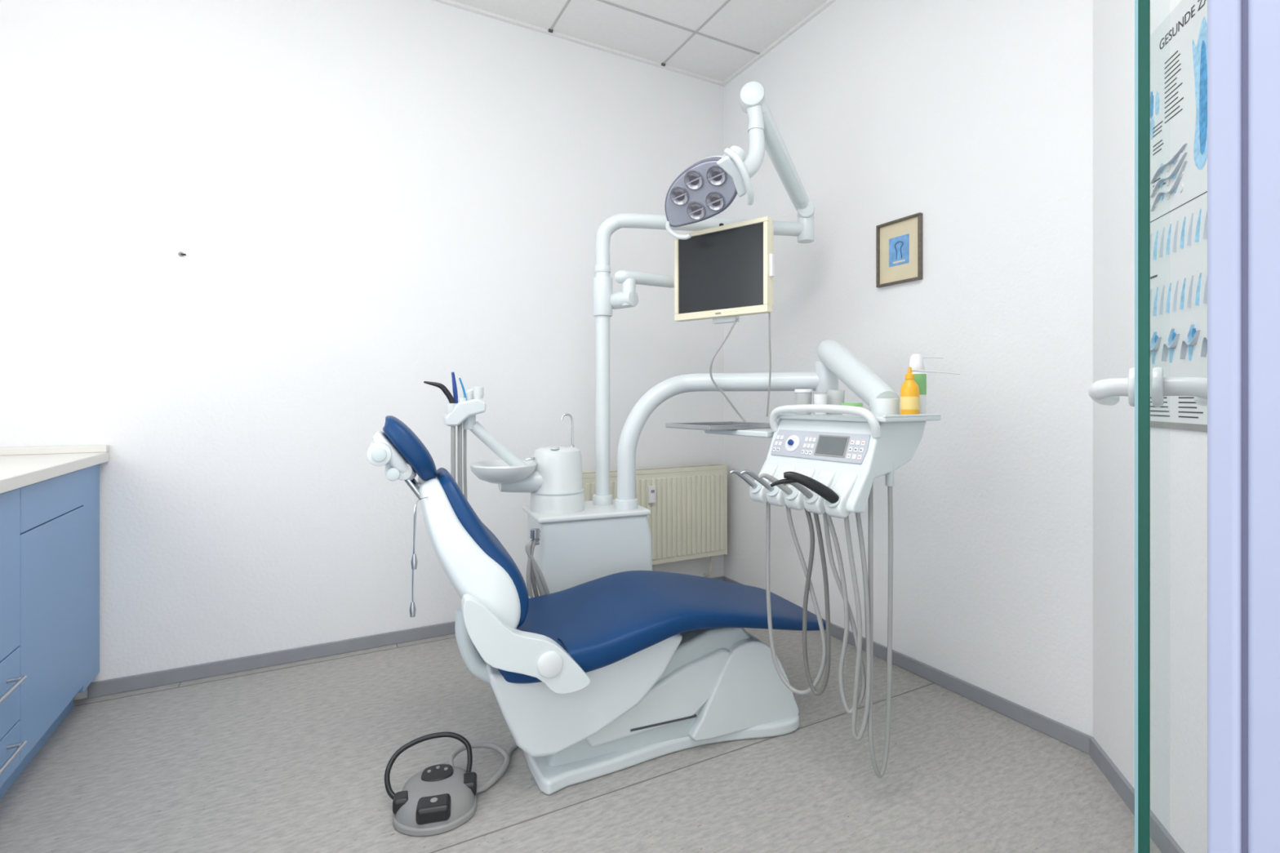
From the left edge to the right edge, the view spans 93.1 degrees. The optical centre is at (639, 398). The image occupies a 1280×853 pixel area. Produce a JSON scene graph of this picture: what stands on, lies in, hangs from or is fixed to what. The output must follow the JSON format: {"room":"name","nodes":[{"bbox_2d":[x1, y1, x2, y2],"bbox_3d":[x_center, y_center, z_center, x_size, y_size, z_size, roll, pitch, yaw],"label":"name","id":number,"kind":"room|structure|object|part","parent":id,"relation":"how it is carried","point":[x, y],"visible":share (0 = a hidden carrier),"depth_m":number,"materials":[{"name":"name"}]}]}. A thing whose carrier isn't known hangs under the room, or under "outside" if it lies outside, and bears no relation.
{"room":"dental clinic","nodes":[
{"label":"dental clinic","id":0,"kind":"room"},
{"bbox_2d":[0,0,724,700],"bbox_3d":[-1.049,-0.375,2.818,3.800,2.950,0.120,0,0,-28],"label":"wall","id":1,"kind":"structure","parent":0,"point":[366,202],"depth_m":2.56,"materials":[{"name":"paint"}]},
{"bbox_2d":[177,251,186,256],"bbox_3d":[-1.776,-0.560,2.355,0.029,0.018,0.012,0,0,4],"label":"wall cable stub","id":2,"kind":"structure","parent":1,"relation":"attached to","point":[180,254],"depth_m":2.35,"materials":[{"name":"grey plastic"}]},
{"bbox_2d":[75,637,453,706],"bbox_3d":[-1.284,1.100,2.558,1.660,0.001,0.004,0,0,-28],"label":"trim","id":3,"kind":"structure","parent":1,"relation":"attached to","point":[451,637],"depth_m":2.42,"materials":[{"name":"grey plastic"}]},
{"bbox_2d":[87,576,724,698],"bbox_3d":[-0.764,1.073,2.895,2.855,0.055,0.012,0,0,-28],"label":"baseboard","id":4,"kind":"structure","parent":1,"relation":"attached to","point":[125,684],"depth_m":2.47,"materials":[{"name":"grey plastic"}]},
{"bbox_2d":[432,0,725,86],"bbox_3d":[-1.036,-1.843,2.745,3.475,0.014,0.020,0,0,-28],"label":"trim","id":5,"kind":"structure","parent":1,"relation":"attached to","point":[450,2],"depth_m":3.11,"materials":[{"name":"white metal"}]},
{"bbox_2d":[582,463,727,577],"bbox_3d":[0.076,0.705,3.270,0.894,0.654,0.153,0,0,-28],"label":"radiator","id":6,"kind":"object","parent":1,"relation":"attached to","point":[687,520],"visible":0.66,"depth_m":3.29,"materials":[{"name":"beige metal"}]},
{"bbox_2d":[582,464,716,474],"bbox_3d":[0.072,0.386,3.253,0.848,0.012,0.062,0,0,-28],"label":"grille","id":7,"kind":"object","parent":6,"relation":"attached to","point":[689,469],"depth_m":3.29,"materials":[{"name":"beige metal"}]},
{"bbox_2d":[470,252,652,598],"bbox_3d":[-0.312,0.250,2.383,0.692,1.700,0.328,0,0,-22],"label":"dental cuspidor unit","id":8,"kind":"object","parent":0,"point":[572,541],"depth_m":2.32,"materials":[{"name":"white plastic"}]},
{"bbox_2d":[423,372,527,500],"bbox_3d":[-0.584,0.382,2.263,0.419,0.956,0.127,0,0,-19],"label":"holder","id":9,"kind":"object","parent":8,"relation":"attached to","point":[461,412],"visible":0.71,"depth_m":2.21,"materials":[{"name":"white plastic"}]},
{"bbox_2d":[446,403,457,414],"bbox_3d":[-0.678,0.039,2.185,0.038,0.042,0.038,0,0,-22],"label":"socket","id":10,"kind":"object","parent":9,"relation":"attached to","point":[451,408],"depth_m":2.17,"materials":[{"name":"white plastic"}]},
{"bbox_2d":[457,397,466,402],"bbox_3d":[-0.657,0.019,2.226,0.038,0.042,0.038,0,0,-22],"label":"socket","id":11,"kind":"object","parent":9,"relation":"attached to","point":[460,399],"depth_m":2.21,"materials":[{"name":"white plastic"}]},
{"bbox_2d":[462,392,473,399],"bbox_3d":[-0.640,-0.001,2.265,0.038,0.042,0.038,0,0,-22],"label":"socket","id":12,"kind":"object","parent":9,"relation":"attached to","point":[468,396],"depth_m":2.25,"materials":[{"name":"white plastic"}]},
{"bbox_2d":[473,386,484,398],"bbox_3d":[-0.594,-0.021,2.230,0.038,0.042,0.038,0,0,-22],"label":"socket","id":13,"kind":"object","parent":9,"relation":"attached to","point":[478,392],"depth_m":2.21,"materials":[{"name":"white plastic"}]},
{"bbox_3d":[-0.521,0.202,2.302,0.252,0.233,0.048,0,0,-28],"label":"holder arm","id":14,"kind":"part","parent":9,"relation":"part of","materials":[{"name":"white plastic"}]},
{"bbox_2d":[610,216,774,422],"bbox_3d":[0.215,-0.289,2.469,0.681,0.803,0.255,0,0,20],"label":"computer monitor","id":15,"kind":"object","parent":8,"relation":"attached to","point":[723,273],"visible":0.94,"depth_m":2.38,"materials":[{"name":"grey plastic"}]},
{"bbox_2d":[595,81,814,262],"bbox_3d":[0.365,-0.886,2.459,0.922,0.653,0.651,0,0,-28],"label":"lamp","id":16,"kind":"object","parent":8,"relation":"attached to","point":[708,186],"depth_m":2.33,"materials":[{"name":"white plastic"}]},
{"bbox_2d":[0,627,1161,852],"bbox_3d":[-0.082,1.125,1.004,3.800,0.050,4.250,0,0,-28],"label":"floor","id":17,"kind":"structure","parent":0,"point":[295,759],"depth_m":1.76,"materials":[{"name":"plastic"}]},
{"bbox_2d":[0,444,109,799],"bbox_3d":[-1.696,0.636,1.032,0.694,0.928,2.418,0,0,-28],"label":"base cabinet","id":18,"kind":"object","parent":17,"relation":"on","point":[50,495],"visible":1,"depth_m":1.79,"materials":[{"name":"laminate"}]},
{"bbox_3d":[-1.556,0.725,1.468,0.036,0.010,0.230,0,0,-28],"label":"handle","id":19,"kind":"part","parent":18,"relation":"part of","materials":[{"name":"metal"}]},
{"bbox_3d":[-1.556,0.895,1.468,0.036,0.010,0.230,0,0,-28],"label":"handle","id":20,"kind":"part","parent":18,"relation":"part of","materials":[{"name":"metal"}]},
{"bbox_2d":[0,452,108,493],"bbox_3d":[-1.702,0.216,1.028,0.678,0.036,2.415,0,0,-28],"label":"countertop","id":21,"kind":"structure","parent":18,"relation":"on","point":[16,472],"depth_m":1.83,"materials":[{"name":"white laminate"}]},
{"bbox_2d":[384,732,518,836],"bbox_3d":[-0.510,1.030,1.716,0.388,0.139,0.371,0,0,-14],"label":"foot pedal","id":22,"kind":"object","parent":17,"relation":"on","point":[440,798],"depth_m":1.60,"materials":[{"name":"grey plastic"}]},
{"bbox_2d":[366,415,826,795],"bbox_3d":[-0.088,0.575,1.950,1.433,1.051,0.586,0,0,-22],"label":"dental chair","id":23,"kind":"object","parent":17,"relation":"on","point":[608,674],"depth_m":1.76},
{"bbox_2d":[430,683,933,852],"bbox_3d":[-0.102,1.100,1.682,2.803,0.001,0.004,0,0,-28],"label":"floor seam","id":24,"kind":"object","parent":17,"relation":"attached to","point":[931,683],"depth_m":1.73,"materials":[{"name":"grey"}]},
{"bbox_2d":[617,339,941,777],"bbox_3d":[0.443,0.399,2.129,0.721,1.243,1.109,0,0,-34],"label":"dental delivery unit","id":25,"kind":"object","parent":17,"relation":"on","point":[828,465],"visible":0.99,"depth_m":1.71,"materials":[{"name":"white plastic"}]},
{"bbox_2d":[665,421,773,437],"bbox_3d":[0.328,0.106,2.089,0.320,0.037,0.375,0,0,-34],"label":"tray","id":26,"kind":"object","parent":25,"relation":"attached to","point":[726,428],"visible":0.96,"depth_m":2.05,"materials":[{"name":"grey plastic"}]},
{"bbox_3d":[0.290,0.102,2.145,0.320,0.005,0.240,0,0,-34],"label":"plate","id":27,"kind":"part","parent":26,"relation":"part of","materials":[{"name":"grey plastic"}]},
{"bbox_2d":[794,389,813,414],"bbox_3d":[0.513,0.011,1.904,0.056,0.078,0.056,0,0,-28],"label":"plastic tub","id":28,"kind":"object","parent":25,"relation":"on","point":[802,397],"visible":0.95,"depth_m":1.88,"materials":[{"name":"white plastic"}]},
{"bbox_3d":[0.513,-0.024,1.904,0.056,0.010,0.056,0,0,-28],"label":"lid","id":29,"kind":"part","parent":28,"relation":"part of","materials":[{"name":"white plastic"}]},
{"bbox_2d":[813,391,826,413],"bbox_3d":[0.588,0.015,1.954,0.060,0.070,0.060,0,0,-28],"label":"cup","id":30,"kind":"object","parent":25,"relation":"on","point":[814,393],"visible":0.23,"depth_m":1.93,"materials":[{"name":"white plastic"}]},
{"bbox_2d":[813,394,826,414],"bbox_3d":[0.548,0.018,1.843,0.040,0.062,0.040,0,0,-28],"label":"cup","id":31,"kind":"object","parent":25,"relation":"on","point":[818,398],"visible":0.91,"depth_m":1.83,"materials":[{"name":"white plastic"}]},
{"bbox_3d":[0.512,0.136,1.752,0.006,0.085,0.336,27,-15,-31],"label":"panel plate","id":32,"kind":"part","parent":25,"relation":"part of","materials":[{"name":"grey plastic"}]},
{"bbox_3d":[0.522,0.061,1.759,0.040,0.087,0.388,0,0,-34],"label":"handle","id":33,"kind":"part","parent":25,"relation":"part of","materials":[{"name":"white plastic"}]},
{"bbox_3d":[0.539,0.134,1.707,0.003,0.063,0.105,27,-15,-31],"label":"lcd frame","id":34,"kind":"part","parent":25,"relation":"part of","materials":[{"name":"grey plastic"}]},
{"bbox_2d":[826,390,844,414],"bbox_3d":[0.606,0.012,1.882,0.056,0.075,0.056,0,0,-28],"label":"cup","id":35,"kind":"object","parent":25,"relation":"on","point":[833,397],"visible":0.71,"depth_m":1.86,"materials":[{"name":"white plastic"}]},
{"bbox_2d":[840,403,862,415],"bbox_3d":[0.625,0.032,1.792,0.065,0.036,0.065,0,0,-28],"label":"jar","id":36,"kind":"object","parent":25,"relation":"on","point":[860,405],"visible":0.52,"depth_m":1.77,"materials":[{"name":"green plastic"}]},
{"bbox_3d":[0.625,0.018,1.792,0.065,0.010,0.065,0,0,-28],"label":"lid","id":37,"kind":"part","parent":36,"relation":"part of","materials":[{"name":"green plastic"}]},
{"bbox_3d":[0.723,-0.085,2.064,0.096,0.275,0.541,0,0,-2],"label":"spring arm","id":38,"kind":"part","parent":25,"relation":"part of","materials":[{"name":"white plastic"}]},
{"bbox_2d":[777,413,941,422],"bbox_3d":[0.643,0.057,1.837,0.270,0.014,0.405,0,0,-34],"label":"shelf","id":39,"kind":"object","parent":25,"relation":"attached to","point":[786,417],"depth_m":1.73,"materials":[{"name":"white plastic"}]},
{"bbox_2d":[908,354,943,413],"bbox_3d":[0.834,-0.040,1.766,0.109,0.178,0.053,0,0,9],"label":"spray can","id":40,"kind":"object","parent":25,"relation":"on","point":[916,361],"visible":0.58,"depth_m":1.75,"materials":[{"name":"white plastic"}]},
{"bbox_2d":[899,366,959,414],"bbox_3d":[0.831,-0.020,1.722,0.182,0.139,0.051,0,0,-1],"label":"bottle","id":41,"kind":"object","parent":25,"relation":"on","point":[909,399],"visible":0.89,"depth_m":1.70,"materials":[{"name":"plastic"}]},
{"label":"glass pane","id":42,"kind":"object","parent":17,"relation":"on","visible":0},
{"bbox_2d":[1088,377,1128,405],"bbox_3d":[0.548,-0.006,0.703,0.039,0.031,0.121,0,0,42],"label":"lever","id":43,"kind":"object","parent":42,"relation":"attached to","point":[1108,392],"visible":0.99,"depth_m":0.66,"materials":[{"name":"white metal"}]},
{"bbox_2d":[1128,367,1134,406],"bbox_3d":[0.530,-0.012,0.651,0.009,0.042,0.042,0,0,42],"label":"rosette","id":44,"kind":"object","parent":42,"relation":"attached to","point":[1131,371],"visible":0.56,"depth_m":0.64,"materials":[{"name":"white metal"}]},
{"bbox_2d":[1137,0,1150,852],"bbox_3d":[0.499,0.044,0.602,0.011,2.088,0.006,0,0,42],"label":"glass edge","id":45,"kind":"object","parent":42,"relation":"attached to","point":[1144,6],"visible":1,"depth_m":0.60,"materials":[{"name":"green glass"}]},
{"bbox_2d":[1151,367,1164,406],"bbox_3d":[0.545,-0.012,0.638,0.009,0.042,0.042,0,0,42],"label":"rosette","id":46,"kind":"object","parent":42,"relation":"attached to","point":[1157,379],"visible":0.98,"depth_m":0.62,"materials":[{"name":"white metal"}]},
{"bbox_2d":[1163,377,1207,406],"bbox_3d":[0.598,-0.006,0.657,0.048,0.031,0.121,0,0,42],"label":"lever","id":47,"kind":"object","parent":42,"relation":"attached to","point":[1196,387],"visible":0.64,"depth_m":0.62,"materials":[{"name":"white metal"}]},
{"bbox_2d":[451,0,827,81],"bbox_3d":[-0.082,-1.875,1.004,3.800,0.050,4.250,0,0,-28],"label":"ceiling","id":48,"kind":"structure","parent":0,"point":[754,25],"depth_m":2.98,"materials":[{"name":"white tile"}]},
{"bbox_2d":[550,0,570,29],"bbox_3d":[0.509,-1.849,1.246,0.012,0.003,4.120,0,0,-28],"label":"trim","id":49,"kind":"structure","parent":48,"relation":"attached to","point":[568,1],"depth_m":2.92,"materials":[{"name":"grey metal"}]},
{"bbox_2d":[597,0,759,54],"bbox_3d":[-0.876,-1.848,2.446,3.475,0.004,0.012,0,0,-28],"label":"trim","id":50,"kind":"structure","parent":48,"relation":"attached to","point":[602,1],"depth_m":3.00,"materials":[{"name":"grey metal"}]},
{"bbox_2d":[662,0,730,63],"bbox_3d":[1.086,-1.849,1.553,0.012,0.003,4.120,0,0,-28],"label":"trim","id":51,"kind":"structure","parent":48,"relation":"attached to","point":[726,2],"depth_m":3.03,"materials":[{"name":"grey metal"}]},
{"bbox_2d":[724,0,1093,737],"bbox_3d":[1.002,-0.375,2.744,0.120,2.950,1.940,0,0,-28],"label":"wall","id":52,"kind":"structure","parent":0,"point":[975,117],"depth_m":2.26,"materials":[{"name":"paint"}]},
{"bbox_2d":[723,0,835,84],"bbox_3d":[0.940,-1.843,2.711,0.020,0.014,1.900,0,0,-28],"label":"trim","id":53,"kind":"structure","parent":52,"relation":"attached to","point":[827,3],"depth_m":3.11,"materials":[{"name":"white metal"}]},
{"bbox_2d":[875,212,923,287],"bbox_3d":[1.060,-0.602,2.486,0.020,0.262,0.212,0,0,-28],"label":"framed picture","id":54,"kind":"object","parent":52,"relation":"attached to","point":[900,242],"visible":1,"depth_m":2.48,"materials":[{"name":"brown paper"}]},
{"bbox_2d":[888,233,909,266],"bbox_3d":[1.061,-0.606,2.487,0.002,0.117,0.096,0,0,-28],"label":"print","id":55,"kind":"object","parent":54,"relation":"attached to","point":[899,243],"depth_m":2.48},
{"bbox_2d":[723,576,1091,754],"bbox_3d":[0.943,1.073,2.714,0.012,0.055,1.913,0,0,-28],"label":"baseboard","id":56,"kind":"structure","parent":52,"relation":"attached to","point":[1077,740],"depth_m":2.18,"materials":[{"name":"grey plastic"}]},
{"bbox_2d":[1134,0,1137,852],"bbox_3d":[0.495,0.044,0.604,0.003,2.088,0.005,0,0,41],"label":"door edge","id":57,"kind":"object","parent":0,"point":[1135,1],"depth_m":0.60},
{"bbox_2d":[1093,0,1207,852],"bbox_3d":[1.279,-0.375,1.342,0.165,2.950,1.265,0,0,21],"label":"wall","id":58,"kind":"structure","parent":0,"point":[1178,457],"depth_m":1.64,"materials":[{"name":"paint"}]},
{"bbox_2d":[1088,737,1184,852],"bbox_3d":[1.220,1.073,1.308,0.012,0.055,1.186,0,0,17],"label":"baseboard","id":59,"kind":"structure","parent":58,"relation":"attached to","point":[1160,836],"depth_m":1.65,"materials":[{"name":"grey plastic"}]},
{"bbox_2d":[1150,0,1207,431],"bbox_3d":[1.198,-0.424,1.227,0.024,0.992,0.680,0,0,17],"label":"poster","id":60,"kind":"object","parent":58,"relation":"attached to","point":[1179,45],"visible":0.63,"depth_m":1.41,"materials":[{"name":"paper"}]},
{"bbox_3d":[0.837,-0.375,0.556,0.800,2.950,0.135,0,0,-28],"label":"wall","id":61,"kind":"structure","parent":0,"visible":0},
{"bbox_2d":[1207,0,1279,852],"bbox_3d":[0.459,-0.375,0.359,0.092,2.950,0.162,0,0,-28],"label":"door frame","id":62,"kind":"structure","parent":61,"relation":"attached to","point":[1224,16],"depth_m":0.39,"materials":[{"name":"metal"}]},
{"bbox_3d":[0.423,-0.375,0.409,0.068,2.950,0.008,0,0,-28],"label":"jamb gasket","id":63,"kind":"part","parent":62,"relation":"part of","materials":[{"name":"rubber"}]}
]}

